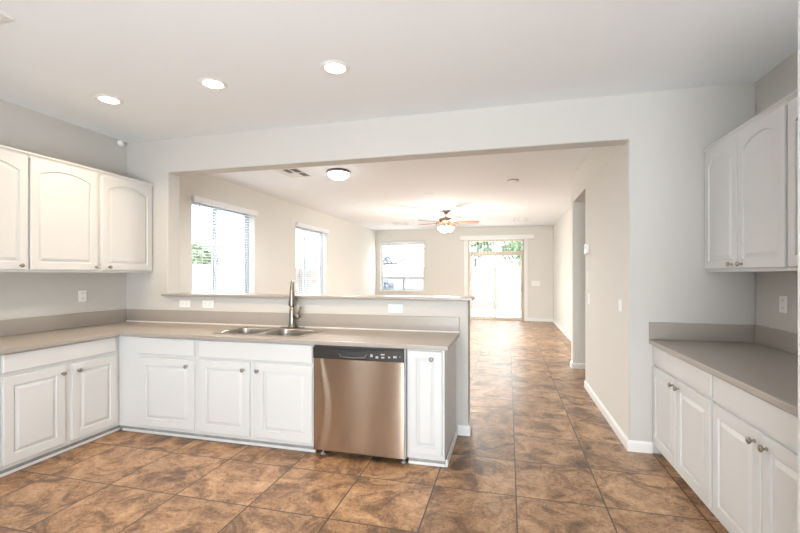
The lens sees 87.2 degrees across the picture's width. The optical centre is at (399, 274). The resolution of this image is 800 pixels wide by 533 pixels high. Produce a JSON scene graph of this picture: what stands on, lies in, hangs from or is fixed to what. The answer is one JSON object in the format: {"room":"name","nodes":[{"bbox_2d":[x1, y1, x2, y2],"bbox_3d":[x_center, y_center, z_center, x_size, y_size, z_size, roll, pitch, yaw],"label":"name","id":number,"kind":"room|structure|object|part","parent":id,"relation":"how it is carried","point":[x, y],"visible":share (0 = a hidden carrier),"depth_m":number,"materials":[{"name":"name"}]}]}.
{"room":"kitchen","nodes":[
{"label":"kitchen","id":0,"kind":"room"},
{"bbox_2d":[0,99,126,319],"bbox_3d":[-3.793,-0.015,1.690,0.160,2.830,5.982,0,0,14],"label":"wall","id":1,"kind":"structure","parent":0,"point":[22,294],"depth_m":3.88,"materials":[{"name":"grey paint"}]},
{"bbox_2d":[0,145,29,271],"bbox_3d":[-3.151,-0.490,3.075,0.390,0.944,0.582,0,0,14],"label":"upper cabinet","id":2,"kind":"object","parent":1,"relation":"attached to","point":[13,162],"visible":1,"depth_m":3.21,"materials":[{"name":"white paint"}]},
{"bbox_3d":[-3.007,-0.942,3.038,0.034,0.040,0.582,0,0,14],"label":"cornice","id":3,"kind":"part","parent":2,"relation":"part of","materials":[{"name":"white paint"}]},
{"bbox_2d":[0,309,126,336],"bbox_3d":[-3.278,0.441,3.328,0.019,0.134,2.551,0,0,14],"label":"backsplash","id":4,"kind":"structure","parent":1,"relation":"attached to","point":[8,327],"depth_m":3.86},
{"bbox_2d":[78,290,86,301],"bbox_3d":[-3.088,0.212,4.089,0.009,0.112,0.082,0,0,14],"label":"wall outlet","id":5,"kind":"object","parent":1,"relation":"attached to","point":[82,294],"visible":1,"depth_m":4.08,"materials":[{"name":"white plastic"}]},
{"bbox_2d":[28,152,153,272],"bbox_3d":[-2.929,-0.490,3.937,0.390,0.944,1.194,0,0,14],"label":"upper cabinet","id":6,"kind":"object","parent":1,"relation":"attached to","point":[81,218],"visible":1,"depth_m":3.75,"materials":[{"name":"white paint"}]},
{"bbox_3d":[-2.859,-0.479,3.602,0.020,0.886,0.562,0,0,14],"label":"door","id":7,"kind":"part","parent":6,"relation":"part of","materials":[{"name":"white paint"}]},
{"bbox_3d":[-2.785,-0.942,3.900,0.034,0.040,1.194,0,0,14],"label":"cornice","id":8,"kind":"part","parent":6,"relation":"part of","materials":[{"name":"white paint"}]},
{"bbox_3d":[-2.707,-0.479,4.191,0.020,0.886,0.568,0,0,14],"label":"door","id":9,"kind":"part","parent":6,"relation":"part of","materials":[{"name":"white paint"}]},
{"bbox_2d":[117,140,124,146],"bbox_3d":[-2.970,-1.395,4.482,0.041,0.076,0.076,0,0,14],"label":"sensor","id":10,"kind":"object","parent":1,"relation":"attached to","point":[120,143],"visible":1,"depth_m":4.46,"materials":[{"name":"white plastic"}]},
{"bbox_2d":[180,174,375,294],"bbox_3d":[-2.013,-0.015,9.266,0.160,2.830,9.257,0,0,14],"label":"wall","id":11,"kind":"structure","parent":0,"point":[349,266],"depth_m":7.97,"materials":[{"name":"white paint"}]},
{"bbox_2d":[192,201,248,292],"bbox_3d":[-2.726,-0.235,6.464,0.167,1.670,1.460,0,0,14],"label":"window","id":12,"kind":"structure","parent":11,"relation":"in","point":[213,251],"depth_m":6.39,"materials":[{"name":"grey plastic"}]},
{"bbox_3d":[-2.870,-0.235,6.108,0.016,1.580,0.608,0,0,14],"label":"sash","id":13,"kind":"part","parent":12,"relation":"part of","materials":[{"name":"glass"}]},
{"bbox_2d":[192,195,257,292],"bbox_3d":[-2.666,-0.249,6.459,0.125,1.651,1.500,0,0,14],"label":"window blind","id":14,"kind":"object","parent":12,"relation":"attached to","point":[198,199],"visible":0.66,"depth_m":6.29,"materials":[{"name":"white plastic"}]},
{"bbox_3d":[-2.806,-0.215,5.972,0.003,1.550,0.004,0,0,14],"label":"ladder cord","id":15,"kind":"part","parent":14,"relation":"part of","materials":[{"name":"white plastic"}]},
{"bbox_3d":[-2.728,-0.235,6.737,0.016,1.580,0.842,0,0,14],"label":"sash","id":16,"kind":"part","parent":12,"relation":"part of","materials":[{"name":"white glass"}]},
{"bbox_2d":[296,226,321,293],"bbox_3d":[-1.998,-0.225,9.292,0.167,1.650,1.500,0,0,14],"label":"window","id":17,"kind":"structure","parent":11,"relation":"in","point":[305,229],"depth_m":9.20,"materials":[{"name":"grey plastic"}]},
{"bbox_3d":[-2.145,-0.225,8.924,0.016,1.560,0.625,0,0,14],"label":"sash","id":18,"kind":"part","parent":17,"relation":"part of","materials":[{"name":"white glass"}]},
{"bbox_3d":[-1.998,-0.225,9.573,0.016,1.560,0.865,0,0,14],"label":"sash","id":19,"kind":"part","parent":17,"relation":"part of","materials":[{"name":"white glass"}]},
{"bbox_2d":[296,222,328,293],"bbox_3d":[-1.938,-0.239,9.287,0.125,1.631,1.540,0,0,14],"label":"window blind","id":20,"kind":"object","parent":17,"relation":"attached to","point":[298,224],"visible":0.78,"depth_m":9.27,"materials":[{"name":"white plastic"}]},
{"bbox_3d":[-2.081,-0.205,8.786,0.003,1.530,0.004,0,0,14],"label":"ladder cord","id":21,"kind":"part","parent":20,"relation":"part of","materials":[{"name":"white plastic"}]},
{"bbox_3d":[-1.954,-0.205,9.280,0.003,1.530,0.004,0,0,14],"label":"ladder cord","id":22,"kind":"part","parent":20,"relation":"part of","materials":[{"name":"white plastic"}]},
{"bbox_3d":[-1.827,-0.205,9.774,0.003,1.530,0.004,0,0,14],"label":"ladder cord","id":23,"kind":"part","parent":20,"relation":"part of","materials":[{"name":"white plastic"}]},
{"bbox_2d":[0,319,728,532],"bbox_3d":[0.814,1.460,5.367,7.900,0.120,15.720,0,0,14],"label":"floor","id":24,"kind":"structure","parent":0,"point":[539,455],"depth_m":2.87,"materials":[{"name":"tile"}]},
{"bbox_2d":[0,336,122,477],"bbox_3d":[-2.898,0.972,3.399,0.716,0.856,0.968,0,0,14],"label":"base cabinet","id":25,"kind":"object","parent":24,"relation":"on","point":[55,400],"visible":0.98,"depth_m":3.20,"materials":[{"name":"white paint"}]},
{"bbox_3d":[-2.659,1.011,3.068,0.020,0.602,0.416,0,0,14],"label":"door","id":26,"kind":"part","parent":25,"relation":"part of","materials":[{"name":"white paint"}]},
{"bbox_3d":[-2.604,0.614,3.280,0.020,0.129,0.855,0,0,14],"label":"drawer","id":27,"kind":"part","parent":25,"relation":"part of","materials":[{"name":"white paint"}]},
{"bbox_3d":[-2.641,1.389,3.323,0.012,0.022,0.951,0,0,14],"label":"shoe moulding","id":28,"kind":"part","parent":25,"relation":"part of","materials":[{"name":"white paint"}]},
{"bbox_3d":[-2.545,1.011,3.510,0.020,0.602,0.394,0,0,14],"label":"door","id":29,"kind":"part","parent":25,"relation":"part of","materials":[{"name":"white paint"}]},
{"bbox_2d":[119,336,201,438],"bbox_3d":[-2.018,0.972,3.939,0.824,0.856,0.738,0,0,14],"label":"base cabinet","id":30,"kind":"object","parent":24,"relation":"on","point":[158,377],"visible":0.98,"depth_m":3.61,"materials":[{"name":"white paint"}]},
{"bbox_3d":[-2.088,1.389,3.668,0.824,0.022,0.012,0,0,14],"label":"shoe moulding","id":31,"kind":"part","parent":30,"relation":"part of","materials":[{"name":"white paint"}]},
{"bbox_3d":[-1.997,0.619,3.598,0.566,0.142,0.020,0,0,14],"label":"drawer","id":32,"kind":"part","parent":30,"relation":"part of","materials":[{"name":"white paint"}]},
{"bbox_3d":[-1.992,1.016,3.596,0.556,0.588,0.020,0,0,14],"label":"door","id":33,"kind":"part","parent":30,"relation":"part of","materials":[{"name":"white paint"}]},
{"bbox_2d":[198,339,316,451],"bbox_3d":[-1.104,0.972,3.703,1.060,0.856,0.738,0,0,14],"label":"base cabinet","id":34,"kind":"object","parent":24,"relation":"on","point":[250,393],"visible":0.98,"depth_m":3.38,"materials":[{"name":"white paint"}]},
{"bbox_3d":[-1.442,1.013,3.455,0.477,0.598,0.020,0,0,14],"label":"door","id":35,"kind":"part","parent":34,"relation":"part of","materials":[{"name":"white paint"}]},
{"bbox_3d":[-1.177,0.621,3.386,1.029,0.142,0.020,0,0,14],"label":"drawer","id":36,"kind":"part","parent":34,"relation":"part of","materials":[{"name":"white paint"}]},
{"bbox_3d":[-1.174,1.389,3.433,1.060,0.022,0.012,0,0,14],"label":"shoe moulding","id":37,"kind":"part","parent":34,"relation":"part of","materials":[{"name":"white paint"}]},
{"bbox_3d":[-0.915,1.013,3.319,0.488,0.598,0.020,0,0,14],"label":"door","id":38,"kind":"part","parent":34,"relation":"part of","materials":[{"name":"white paint"}]},
{"bbox_2d":[313,345,406,463],"bbox_3d":[-0.231,0.973,3.474,0.738,0.854,0.692,0,0,14],"label":"dishwasher","id":39,"kind":"object","parent":24,"relation":"on","point":[360,393],"visible":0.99,"depth_m":3.15,"materials":[{"name":"grey metal"}]},
{"bbox_3d":[-0.318,0.604,3.174,0.720,0.084,0.042,0,0,14],"label":"control panel","id":40,"kind":"part","parent":39,"relation":"part of","materials":[{"name":"grey plastic"}]},
{"bbox_2d":[407,341,457,466],"bbox_3d":[0.274,0.972,3.349,0.290,0.856,0.739,0,0,14],"label":"base cabinet","id":41,"kind":"object","parent":24,"relation":"on","point":[431,374],"visible":0.98,"depth_m":3.04,"materials":[{"name":"white paint"}]},
{"bbox_3d":[0.185,0.927,3.036,0.242,0.746,0.020,0,0,14],"label":"door","id":42,"kind":"part","parent":41,"relation":"part of","materials":[{"name":"white paint"}]},
{"bbox_3d":[0.196,1.389,3.080,0.274,0.022,0.012,0,0,14],"label":"shoe moulding","id":43,"kind":"part","parent":41,"relation":"part of","materials":[{"name":"white paint"}]},
{"bbox_2d":[653,346,715,516],"bbox_3d":[2.168,0.972,2.728,0.727,0.856,0.995,0,0,14],"label":"base cabinet","id":44,"kind":"object","parent":24,"relation":"on","point":[683,400],"visible":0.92,"depth_m":2.67,"materials":[{"name":"white paint"}]},
{"bbox_3d":[1.921,1.011,3.051,0.020,0.602,0.469,0,0,14],"label":"door","id":45,"kind":"part","parent":44,"relation":"part of","materials":[{"name":"white paint"}]},
{"bbox_3d":[1.858,0.621,2.804,0.020,0.138,0.970,0,0,14],"label":"drawer","id":46,"kind":"part","parent":44,"relation":"part of","materials":[{"name":"white paint"}]},
{"bbox_3d":[1.800,1.011,2.578,0.020,0.602,0.479,0,0,14],"label":"door","id":47,"kind":"part","parent":44,"relation":"part of","materials":[{"name":"white paint"}]},
{"bbox_2d":[713,375,797,532],"bbox_3d":[1.919,0.972,1.761,0.727,0.856,0.997,0,0,14],"label":"base cabinet","id":48,"kind":"object","parent":24,"relation":"on","point":[755,440],"visible":0.98,"depth_m":1.93,"materials":[{"name":"white paint"}]},
{"bbox_2d":[649,322,797,415],"bbox_3d":[2.050,0.459,2.243,0.717,0.169,1.996,0,0,14],"label":"countertop","id":49,"kind":"structure","parent":48,"relation":"on","point":[762,361],"depth_m":2.68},
{"bbox_3d":[1.675,1.011,2.096,0.020,0.602,0.457,0,0,14],"label":"door","id":50,"kind":"part","parent":48,"relation":"part of","materials":[{"name":"white paint"}]},
{"bbox_3d":[1.603,0.761,1.923,0.034,0.032,0.033,0,0,14],"label":"knob","id":51,"kind":"part","parent":48,"relation":"part of","materials":[{"name":"silver metal"}]},
{"bbox_3d":[1.611,0.621,1.844,0.020,0.138,0.974,0,0,14],"label":"drawer","id":52,"kind":"part","parent":48,"relation":"part of","materials":[{"name":"white paint"}]},
{"bbox_3d":[1.580,0.761,1.832,0.034,0.032,0.033,0,0,14],"label":"knob","id":53,"kind":"part","parent":48,"relation":"part of","materials":[{"name":"silver metal"}]},
{"bbox_3d":[1.552,1.011,1.618,0.020,0.602,0.508,0,0,14],"label":"door","id":54,"kind":"part","parent":48,"relation":"part of","materials":[{"name":"white paint"}]},
{"bbox_2d":[798,0,799,532],"bbox_3d":[1.726,0.210,1.264,0.855,2.380,0.050,0,0,14],"label":"end panel","id":55,"kind":"object","parent":24,"relation":"on","point":[798,0],"visible":1,"depth_m":1.39,"materials":[{"name":"white paint"}]},
{"bbox_3d":[-3.136,0.972,2.477,0.716,0.856,0.932,0,0,14],"label":"base cabinet","id":56,"kind":"object","parent":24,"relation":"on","visible":0},
{"bbox_2d":[0,309,458,354],"bbox_3d":[-1.543,0.459,2.881,3.602,0.169,2.551,0,0,14],"label":"countertop","id":57,"kind":"structure","parent":56,"relation":"on","point":[378,331],"depth_m":3.74,"materials":[{"name":"beige"}]},
{"bbox_2d":[213,327,323,336],"bbox_3d":[-1.152,0.608,3.728,0.860,0.206,0.455,0,0,14],"label":"sink","id":58,"kind":"object","parent":57,"relation":"in","point":[265,331],"visible":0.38,"depth_m":3.85,"materials":[{"name":"silver metal"}]},
{"bbox_2d":[221,328,274,333],"bbox_3d":[-1.359,0.608,3.773,0.379,0.206,0.372,0,0,14],"label":"basin","id":59,"kind":"object","parent":58,"relation":"in","point":[236,330],"depth_m":3.94,"materials":[{"name":"silver metal"}]},
{"bbox_2d":[263,329,316,335],"bbox_3d":[-0.954,0.608,3.669,0.389,0.206,0.372,0,0,14],"label":"basin","id":60,"kind":"object","parent":58,"relation":"in","point":[279,332],"depth_m":3.84,"materials":[{"name":"silver metal"}]},
{"bbox_2d":[280,280,304,328],"bbox_3d":[-1.038,0.282,3.929,0.250,0.453,0.207,0,0,14],"label":"kitchen faucet","id":61,"kind":"object","parent":57,"relation":"on","point":[293,316],"visible":1,"depth_m":3.95,"materials":[{"name":"silver metal"}]},
{"bbox_2d":[0,0,797,229],"bbox_3d":[0.814,-1.500,5.367,7.900,0.140,15.720,0,0,14],"label":"ceiling","id":62,"kind":"structure","parent":0,"point":[403,57],"depth_m":2.89,"materials":[{"name":"white paint"}]},
{"bbox_2d":[0,11,13,22],"bbox_3d":[-2.373,-1.424,2.255,0.380,0.011,0.285,0,0,14],"label":"ceiling vent","id":63,"kind":"object","parent":62,"relation":"in","point":[4,17],"visible":1,"depth_m":2.33,"materials":[{"name":"white metal"}]},
{"bbox_2d":[94,94,123,104],"bbox_3d":[-2.381,-1.425,3.440,0.204,0.008,0.204,0,0,14],"label":"recessed light","id":64,"kind":"object","parent":62,"relation":"in","point":[107,99],"visible":1,"depth_m":3.42,"materials":[{"name":"white paint"}]},
{"bbox_2d":[198,77,227,89],"bbox_3d":[-1.402,-1.425,3.154,0.204,0.008,0.204,0,0,14],"label":"recessed light","id":65,"kind":"object","parent":62,"relation":"in","point":[211,83],"visible":1,"depth_m":3.14,"materials":[{"name":"white paint"}]},
{"bbox_2d":[273,168,312,177],"bbox_3d":[-1.492,-1.424,5.898,0.350,0.011,0.480,0,0,14],"label":"ceiling vent","id":66,"kind":"object","parent":62,"relation":"in","point":[290,172],"visible":0.98,"depth_m":5.87,"materials":[{"name":"white metal"}]},
{"bbox_2d":[320,60,349,74],"bbox_3d":[-0.449,-1.425,2.908,0.204,0.008,0.204,0,0,14],"label":"recessed light","id":67,"kind":"object","parent":62,"relation":"in","point":[334,67],"visible":1,"depth_m":2.89,"materials":[{"name":"white paint"}]},
{"bbox_2d":[326,168,349,179],"bbox_3d":[-0.853,-1.369,5.816,0.332,0.121,0.330,0,0,14],"label":"flush light","id":68,"kind":"object","parent":62,"relation":"attached to","point":[334,173],"visible":1,"depth_m":5.71,"materials":[{"name":"white glass"}]},
{"bbox_2d":[392,222,409,224],"bbox_3d":[0.025,-1.424,11.869,0.430,0.011,0.500,0,0,14],"label":"ceiling vent","id":69,"kind":"object","parent":62,"relation":"in","point":[401,223],"visible":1,"depth_m":11.78,"materials":[{"name":"white metal"}]},
{"bbox_2d":[420,210,479,232],"bbox_3d":[1.068,-1.189,9.537,1.435,0.480,1.417,0,0,14],"label":"ceiling fan","id":70,"kind":"object","parent":62,"relation":"hanging from","point":[447,226],"visible":1,"depth_m":9.44,"materials":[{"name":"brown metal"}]},
{"bbox_3d":[1.037,-1.195,9.502,0.310,0.190,0.310,0,0,14],"label":"motor","id":71,"kind":"part","parent":70,"relation":"part of","materials":[{"name":"brown metal"}]},
{"bbox_3d":[1.057,-1.026,9.381,0.137,0.154,0.155,0,0,14],"label":"lamp shade","id":72,"kind":"part","parent":70,"relation":"part of","materials":[{"name":"white glass"}]},
{"bbox_3d":[1.165,-1.168,9.042,0.148,0.038,0.555,0,0,-16],"label":"blade","id":73,"kind":"part","parent":70,"relation":"part of","materials":[{"name":"brown wood"}]},
{"bbox_3d":[1.514,-1.168,9.481,0.555,0.038,0.148,0,0,2],"label":"blade","id":74,"kind":"part","parent":70,"relation":"part of","materials":[{"name":"brown wood"}]},
{"bbox_2d":[507,179,518,182],"bbox_3d":[1.720,-1.409,6.393,0.170,0.041,0.170,0,0,14],"label":"smoke detector","id":75,"kind":"object","parent":62,"relation":"attached to","point":[509,180],"visible":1,"depth_m":6.34,"materials":[{"name":"white plastic"}]},
{"bbox_2d":[513,218,527,221],"bbox_3d":[3.158,-1.424,11.062,0.360,0.011,0.500,0,0,14],"label":"ceiling vent","id":76,"kind":"object","parent":62,"relation":"in","point":[514,220],"visible":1,"depth_m":11.10,"materials":[{"name":"white metal"}]},
{"bbox_2d":[127,82,755,453],"bbox_3d":[-0.298,-0.025,3.967,6.125,2.910,0.172,0,0,14],"label":"wall","id":77,"kind":"structure","parent":0,"point":[667,132],"depth_m":3.46,"materials":[{"name":"grey paint"}]},
{"bbox_2d":[179,300,190,307],"bbox_3d":[-2.237,0.307,4.373,0.134,0.076,0.009,0,0,14],"label":"wall outlet","id":78,"kind":"object","parent":77,"relation":"attached to","point":[182,303],"visible":1,"depth_m":4.37,"materials":[{"name":"white plastic"}]},
{"bbox_2d":[202,300,213,307],"bbox_3d":[-1.966,0.307,4.303,0.134,0.076,0.009,0,0,14],"label":"wall outlet","id":79,"kind":"object","parent":77,"relation":"attached to","point":[205,304],"visible":1,"depth_m":4.30,"materials":[{"name":"white plastic"}]},
{"bbox_2d":[127,309,458,330],"bbox_3d":[-1.218,0.441,4.105,3.581,0.134,0.019,0,0,14],"label":"backsplash","id":80,"kind":"structure","parent":77,"relation":"attached to","point":[431,323],"depth_m":4.01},
{"bbox_2d":[161,293,474,300],"bbox_3d":[-0.908,0.216,4.142,3.224,0.026,0.290,0,0,14],"label":"bar ledge","id":81,"kind":"object","parent":77,"relation":"on","point":[257,295],"visible":1,"depth_m":4.01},
{"bbox_2d":[388,304,402,312],"bbox_3d":[-0.042,0.309,3.808,0.134,0.076,0.009,0,0,14],"label":"wall outlet","id":82,"kind":"object","parent":77,"relation":"attached to","point":[396,308],"visible":1,"depth_m":3.81,"materials":[{"name":"white plastic"}]},
{"bbox_2d":[457,425,469,435],"bbox_3d":[0.554,1.357,3.651,0.109,0.085,0.016,0,0,14],"label":"baseboard","id":83,"kind":"structure","parent":77,"relation":"attached to","point":[463,430],"depth_m":3.64,"materials":[{"name":"white paint"}]},
{"bbox_2d":[468,419,471,434],"bbox_3d":[0.623,1.357,3.730,0.016,0.085,0.171,0,0,14],"label":"baseboard","id":84,"kind":"structure","parent":77,"relation":"attached to","point":[470,421],"depth_m":3.73,"materials":[{"name":"white paint"}]},
{"bbox_2d":[627,440,652,453],"bbox_3d":[1.886,1.357,3.308,0.177,0.085,0.016,0,0,14],"label":"baseboard","id":85,"kind":"structure","parent":77,"relation":"attached to","point":[632,445],"depth_m":3.30,"materials":[{"name":"white paint"}]},
{"bbox_2d":[649,322,754,342],"bbox_3d":[2.286,0.441,3.203,0.697,0.134,0.019,0,0,14],"label":"backsplash","id":86,"kind":"structure","parent":77,"relation":"attached to","point":[742,333],"depth_m":3.19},
{"bbox_2d":[376,226,552,318],"bbox_3d":[1.882,-0.015,13.125,5.780,2.830,0.160,0,0,14],"label":"wall","id":87,"kind":"structure","parent":0,"point":[443,252],"depth_m":13.08,"materials":[{"name":"white paint"}]},
{"bbox_2d":[380,241,424,291],"bbox_3d":[0.084,-0.260,13.562,1.500,1.620,0.170,0,0,14],"label":"window","id":88,"kind":"structure","parent":87,"relation":"in","point":[403,278],"depth_m":13.60,"materials":[{"name":"grey plastic"}]},
{"bbox_2d":[381,241,423,245],"bbox_3d":[0.078,-0.994,13.538,1.400,0.127,0.064,0,0,14],"label":"roller shade","id":89,"kind":"object","parent":88,"relation":"attached to","point":[398,242],"visible":1,"depth_m":13.53,"materials":[{"name":"white fabric"}]},
{"bbox_3d":[0.067,0.535,13.494,1.500,0.030,0.030,0,0,14],"label":"sill","id":90,"kind":"part","parent":88,"relation":"part of","materials":[{"name":"white paint"}]},
{"bbox_3d":[0.099,0.120,13.619,1.360,0.050,0.043,0,0,14],"label":"meeting rail","id":91,"kind":"part","parent":88,"relation":"part of","materials":[{"name":"grey plastic"}]},
{"bbox_2d":[464,240,467,295],"bbox_3d":[2.038,0.165,12.991,0.110,2.469,0.022,0,0,14],"label":"trim","id":92,"kind":"structure","parent":87,"relation":"attached to","point":[465,241],"depth_m":12.98,"materials":[{"name":"white paint"}]},
{"bbox_2d":[468,239,523,320],"bbox_3d":[2.923,0.175,12.838,1.660,2.450,0.138,0,0,14],"label":"door","id":93,"kind":"structure","parent":87,"relation":"in","point":[482,253],"depth_m":12.82,"materials":[{"name":"beige metal"}]},
{"bbox_3d":[2.561,0.372,12.974,0.799,1.963,0.035,0,0,14],"label":"sash","id":94,"kind":"part","parent":93,"relation":"part of","materials":[{"name":"glass"}]},
{"bbox_3d":[3.281,0.372,12.747,0.829,1.963,0.035,0,0,14],"label":"sash","id":95,"kind":"part","parent":93,"relation":"part of","materials":[{"name":"glass"}]},
{"bbox_2d":[460,234,533,319],"bbox_3d":[2.908,0.098,12.699,2.160,2.545,0.106,0,0,14],"label":"vertical blind","id":96,"kind":"object","parent":87,"relation":"attached to","point":[528,236],"visible":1,"depth_m":12.64,"materials":[{"name":"white paint"}]},
{"bbox_2d":[524,239,527,320],"bbox_3d":[3.762,0.165,12.547,0.090,2.469,0.022,0,0,14],"label":"trim","id":97,"kind":"structure","parent":87,"relation":"attached to","point":[525,240],"depth_m":12.54,"materials":[{"name":"white paint"}]},
{"bbox_2d":[531,281,539,285],"bbox_3d":[4.024,0.275,12.485,0.226,0.120,0.010,0,0,14],"label":"wall switch","id":98,"kind":"object","parent":87,"relation":"attached to","point":[533,283],"visible":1,"depth_m":12.48,"materials":[{"name":"white plastic"}]},
{"bbox_2d":[528,318,552,321],"bbox_3d":[4.155,1.357,12.449,0.720,0.085,0.016,0,0,14],"label":"baseboard","id":99,"kind":"structure","parent":87,"relation":"attached to","point":[529,319],"depth_m":12.44,"materials":[{"name":"white paint"}]},
{"bbox_2d":[553,207,570,335],"bbox_3d":[3.805,-0.015,9.326,0.160,2.830,6.240,0,0,14],"label":"wall","id":100,"kind":"structure","parent":0,"point":[562,227],"depth_m":10.24,"materials":[{"name":"white paint"}]},
{"bbox_2d":[553,319,570,340],"bbox_3d":[3.721,1.357,9.352,0.016,0.085,6.230,0,0,14],"label":"baseboard","id":101,"kind":"structure","parent":100,"relation":"attached to","point":[566,334],"depth_m":10.11,"materials":[{"name":"white paint"}]},
{"bbox_2d":[571,179,584,362],"bbox_3d":[3.399,-0.015,6.126,1.671,2.830,0.160,0,0,14],"label":"wall","id":102,"kind":"structure","parent":0,"point":[577,208],"depth_m":6.24,"materials":[{"name":"white paint"}]},
{"bbox_2d":[572,363,584,368],"bbox_3d":[3.370,1.357,6.043,1.687,0.085,0.016,0,0,14],"label":"baseboard","id":103,"kind":"structure","parent":102,"relation":"attached to","point":[574,365],"depth_m":6.22,"materials":[{"name":"white paint"}]},
{"bbox_2d":[573,161,584,201],"bbox_3d":[3.246,-1.249,5.530,1.671,0.362,1.070,0,0,14],"label":"wall","id":104,"kind":"structure","parent":0,"point":[579,177],"depth_m":5.74,"materials":[{"name":"white paint"}]},
{"bbox_2d":[585,141,628,438],"bbox_3d":[2.120,-0.015,4.269,0.121,2.830,1.935,0,0,14],"label":"wall","id":105,"kind":"structure","parent":0,"point":[607,194],"depth_m":4.02,"materials":[{"name":"white paint"}]},
{"bbox_2d":[584,244,588,253],"bbox_3d":[2.242,-0.303,5.051,0.033,0.117,0.160,0,0,14],"label":"thermostat","id":106,"kind":"object","parent":105,"relation":"attached to","point":[586,246],"visible":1,"depth_m":4.98,"materials":[{"name":"white plastic"}]},
{"bbox_2d":[584,380,628,449],"bbox_3d":[2.053,1.357,4.279,0.016,0.085,1.948,0,0,14],"label":"baseboard","id":107,"kind":"structure","parent":105,"relation":"attached to","point":[623,438],"depth_m":3.99,"materials":[{"name":"white paint"}]},
{"bbox_2d":[619,299,621,311],"bbox_3d":[1.878,0.265,3.590,0.010,0.105,0.085,0,0,14],"label":"wall switch","id":108,"kind":"object","parent":105,"relation":"attached to","point":[620,300],"visible":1,"depth_m":3.56,"materials":[{"name":"white plastic"}]},
{"bbox_2d":[756,50,797,332],"bbox_3d":[1.991,-0.015,0.253,0.160,2.830,6.082,0,0,14],"label":"wall","id":109,"kind":"structure","parent":0,"point":[782,80],"depth_m":2.88,"materials":[{"name":"grey paint"}]},
{"bbox_2d":[703,97,790,271],"bbox_3d":[2.341,-0.485,2.692,0.374,0.934,0.978,0,0,14],"label":"upper cabinet","id":110,"kind":"object","parent":109,"relation":"attached to","point":[746,169],"visible":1,"depth_m":2.60,"materials":[{"name":"white paint"}]},
{"bbox_3d":[2.264,-0.475,2.966,0.020,0.874,0.462,0,0,14],"label":"door","id":111,"kind":"part","parent":110,"relation":"part of","materials":[{"name":"white paint"}]},
{"bbox_3d":[2.205,-0.932,2.727,0.034,0.040,0.978,0,0,14],"label":"cornice","id":112,"kind":"part","parent":110,"relation":"part of","materials":[{"name":"white paint"}]},
{"bbox_3d":[2.143,-0.475,2.497,0.020,0.874,0.484,0,0,14],"label":"door","id":113,"kind":"part","parent":110,"relation":"part of","materials":[{"name":"white paint"}]},
{"bbox_2d":[755,325,797,354],"bbox_3d":[2.387,0.441,2.156,0.019,0.134,1.996,0,0,14],"label":"backsplash","id":114,"kind":"structure","parent":109,"relation":"attached to","point":[783,340],"depth_m":2.85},
{"bbox_2d":[779,296,787,312],"bbox_3d":[2.562,0.202,2.810,0.009,0.112,0.082,0,0,14],"label":"wall outlet","id":115,"kind":"object","parent":109,"relation":"attached to","point":[783,300],"visible":1,"depth_m":2.80,"materials":[{"name":"white plastic"}]},
{"bbox_2d":[785,89,797,270],"bbox_3d":[2.093,-0.485,1.728,0.374,0.934,1.009,0,0,14],"label":"upper cabinet","id":116,"kind":"object","parent":109,"relation":"attached to","point":[792,98],"visible":0.81,"depth_m":2.20,"materials":[{"name":"white paint"}]},
{"bbox_3d":[1.957,-0.932,1.763,0.034,0.040,1.009,0,0,14],"label":"cornice","id":117,"kind":"part","parent":116,"relation":"part of","materials":[{"name":"white paint"}]},
{"label":"outside","id":118,"kind":"structure","parent":0,"visible":0},
{"bbox_2d":[472,309,520,316],"bbox_3d":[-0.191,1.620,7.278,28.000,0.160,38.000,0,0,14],"label":"patio","id":119,"kind":"structure","parent":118,"point":[483,312],"depth_m":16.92,"materials":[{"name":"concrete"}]},
{"bbox_2d":[192,241,221,263],"bbox_3d":[-8.237,0.073,16.964,1.986,2.914,1.905,0,0,-16],"label":"tree","id":120,"kind":"object","parent":119,"relation":"on","point":[198,260],"visible":0.22,"depth_m":16.72,"materials":[{"name":"green plant"}]},
{"bbox_2d":[192,264,298,293],"bbox_3d":[-7.175,0.595,12.638,0.200,1.889,16.900,0,0,14],"label":"wall","id":121,"kind":"structure","parent":119,"relation":"on","point":[197,268],"depth_m":15.14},
{"bbox_2d":[383,279,394,288],"bbox_3d":[-0.630,0.834,15.827,0.948,1.392,0.808,0,0,14],"label":"shrub","id":122,"kind":"object","parent":119,"relation":"on","point":[386,285],"visible":0.27,"depth_m":15.70,"materials":[{"name":"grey plant"}]},
{"bbox_2d":[383,247,423,265],"bbox_3d":[-0.172,0.246,16.038,3.132,2.615,0.527,0,0,14],"label":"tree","id":123,"kind":"object","parent":119,"relation":"on","point":[386,258],"visible":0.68,"depth_m":16.02,"materials":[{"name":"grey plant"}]},
{"bbox_2d":[299,266,520,309],"bbox_3d":[2.341,0.595,19.120,25.000,1.889,0.200,0,0,14],"label":"wall","id":124,"kind":"structure","parent":119,"relation":"on","point":[486,272],"depth_m":18.67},
{"bbox_2d":[470,241,499,265],"bbox_3d":[3.822,-0.667,21.169,2.530,4.395,2.134,0,0,14],"label":"tree","id":125,"kind":"object","parent":119,"relation":"on","point":[483,245],"visible":0.23,"depth_m":20.95,"materials":[{"name":"green plant"}]},
{"bbox_2d":[499,241,521,265],"bbox_3d":[5.997,-0.373,20.178,2.545,3.805,2.143,0,0,14],"label":"tree","id":126,"kind":"object","parent":119,"relation":"on","point":[516,245],"visible":0.32,"depth_m":19.96,"materials":[{"name":"green plant"}]}
]}

